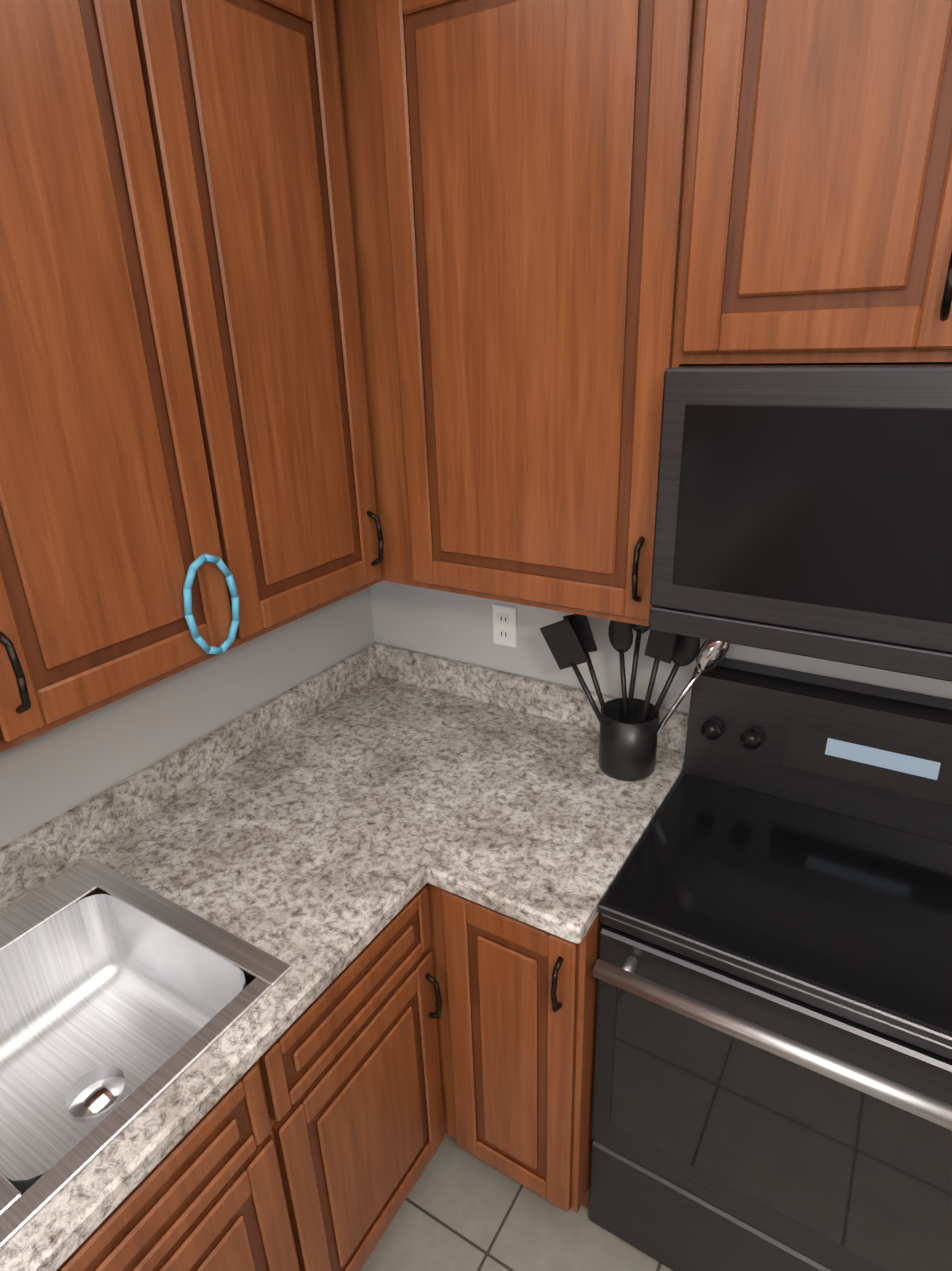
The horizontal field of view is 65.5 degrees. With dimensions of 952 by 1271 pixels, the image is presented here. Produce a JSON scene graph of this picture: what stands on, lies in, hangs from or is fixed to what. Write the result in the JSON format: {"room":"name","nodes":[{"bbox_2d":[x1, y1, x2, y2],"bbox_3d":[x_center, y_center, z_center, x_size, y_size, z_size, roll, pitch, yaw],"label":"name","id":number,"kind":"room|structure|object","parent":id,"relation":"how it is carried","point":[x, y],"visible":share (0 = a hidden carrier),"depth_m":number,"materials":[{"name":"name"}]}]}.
{"room":"kitchen","nodes":[
{"label":"kitchen","id":0,"kind":"room"},
{"bbox_2d":[0,587,374,950],"bbox_3d":[-1.645,0.616,0.280,0.120,2.530,5.140,11,26,30],"label":"wall","id":1,"kind":"structure","parent":0,"point":[47,776],"depth_m":1.65,"materials":[{"name":"grey paint"}]},
{"bbox_2d":[0,0,275,752],"bbox_3d":[-0.812,-0.398,0.889,0.345,1.157,0.962,11,26,30],"label":"upper cabinet","id":2,"kind":"object","parent":1,"relation":"attached to","point":[182,378],"depth_m":1.05,"materials":[{"name":"brown wood"}]},
{"bbox_2d":[183,554,239,653],"bbox_3d":[-0.451,-0.051,1.265,0.013,0.182,0.113,11,26,30],"label":"bracelet","id":3,"kind":"object","parent":2,"relation":"hanging from","point":[194,566],"visible":1,"depth_m":1.25,"materials":[{"name":"blue plastic"}]},
{"bbox_2d":[188,0,383,627],"bbox_3d":[-0.495,-0.603,1.367,0.345,1.157,0.500,11,26,30],"label":"upper cabinet","id":4,"kind":"object","parent":1,"relation":"attached to","point":[269,73],"depth_m":1.31,"materials":[{"name":"brown wood"}]},
{"bbox_2d":[360,1134,672,1270],"bbox_3d":[0.450,1.853,0.535,3.870,0.080,6.890,11,26,30],"label":"floor","id":5,"kind":"structure","parent":0,"point":[461,1209],"depth_m":1.68,"materials":[{"name":"tile"}]},
{"bbox_2d":[56,884,444,1270],"bbox_3d":[-1.273,1.447,0.389,0.689,0.887,4.895,11,26,30],"label":"base cabinet","id":6,"kind":"object","parent":5,"relation":"on","point":[312,1139],"visible":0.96,"depth_m":1.30,"materials":[{"name":"brown wood"}]},
{"bbox_2d":[0,643,559,1270],"bbox_3d":[-1.302,0.967,0.202,0.660,0.141,4.896,11,26,30],"label":"countertop","id":7,"kind":"structure","parent":6,"relation":"on","point":[320,829],"depth_m":1.53,"materials":[{"name":"stone"}]},
{"bbox_2d":[0,857,291,1247],"bbox_3d":[-0.774,0.560,0.978,0.560,0.572,0.880,11,26,30],"label":"double-bowl sink","id":8,"kind":"object","parent":7,"relation":"in","point":[117,1016],"visible":0.83,"depth_m":1.31,"materials":[{"name":"metal"}]},
{"bbox_2d":[426,883,601,1212],"bbox_3d":[0.214,0.819,1.808,0.352,0.887,0.696,11,26,30],"label":"base cabinet","id":9,"kind":"object","parent":5,"relation":"on","point":[516,1028],"visible":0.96,"depth_m":1.51,"materials":[{"name":"brown wood"}]},
{"bbox_2d":[412,685,688,943],"bbox_3d":[0.217,0.341,1.615,0.322,0.141,0.676,11,26,30],"label":"countertop","id":10,"kind":"structure","parent":9,"relation":"on","point":[533,831],"depth_m":1.58,"materials":[{"name":"stone"}]},
{"bbox_2d":[540,614,730,780],"bbox_3d":[0.346,0.116,1.675,0.414,0.419,0.132,11,26,30],"label":"utensil crock","id":11,"kind":"object","parent":10,"relation":"on","point":[631,727],"visible":0.81,"depth_m":1.67,"materials":[{"name":"black ceramic"}]},
{"bbox_2d":[588,658,951,1270],"bbox_3d":[0.704,0.773,1.481,0.788,1.190,0.665,11,26,30],"label":"range","id":12,"kind":"object","parent":5,"relation":"on","point":[772,1065],"visible":1,"depth_m":1.36,"materials":[{"name":"black metal"}]},
{"bbox_2d":[370,581,951,712],"bbox_3d":[0.772,-0.005,1.608,2.480,2.530,0.120,11,26,30],"label":"wall","id":13,"kind":"structure","parent":0,"point":[448,625],"depth_m":1.96,"materials":[{"name":"grey paint"}]},
{"bbox_2d":[492,604,516,647],"bbox_3d":[0.075,-0.025,1.979,0.072,0.116,0.008,11,26,30],"label":"electrical outlet","id":14,"kind":"object","parent":13,"relation":"attached to","point":[504,625],"visible":1,"depth_m":1.98,"materials":[{"name":"white plastic"}]},
{"bbox_2d":[335,0,754,625],"bbox_3d":[0.152,-0.653,1.436,0.730,1.157,0.352,11,26,30],"label":"upper cabinet","id":15,"kind":"object","parent":13,"relation":"attached to","point":[579,226],"depth_m":1.27,"materials":[{"name":"brown wood"}]},
{"bbox_2d":[723,0,951,363],"bbox_3d":[0.737,-0.748,1.006,0.786,0.692,0.352,11,26,30],"label":"upper cabinet","id":16,"kind":"object","parent":13,"relation":"attached to","point":[841,252],"depth_m":1.00,"materials":[{"name":"brown wood"}]},
{"bbox_2d":[649,362,951,681],"bbox_3d":[0.722,-0.204,1.169,0.778,0.432,0.477,11,26,30],"label":"over-the-range microwave","id":17,"kind":"object","parent":16,"relation":"attached to","point":[803,509],"visible":1,"depth_m":1.10,"materials":[{"name":"black plastic"}]}
]}

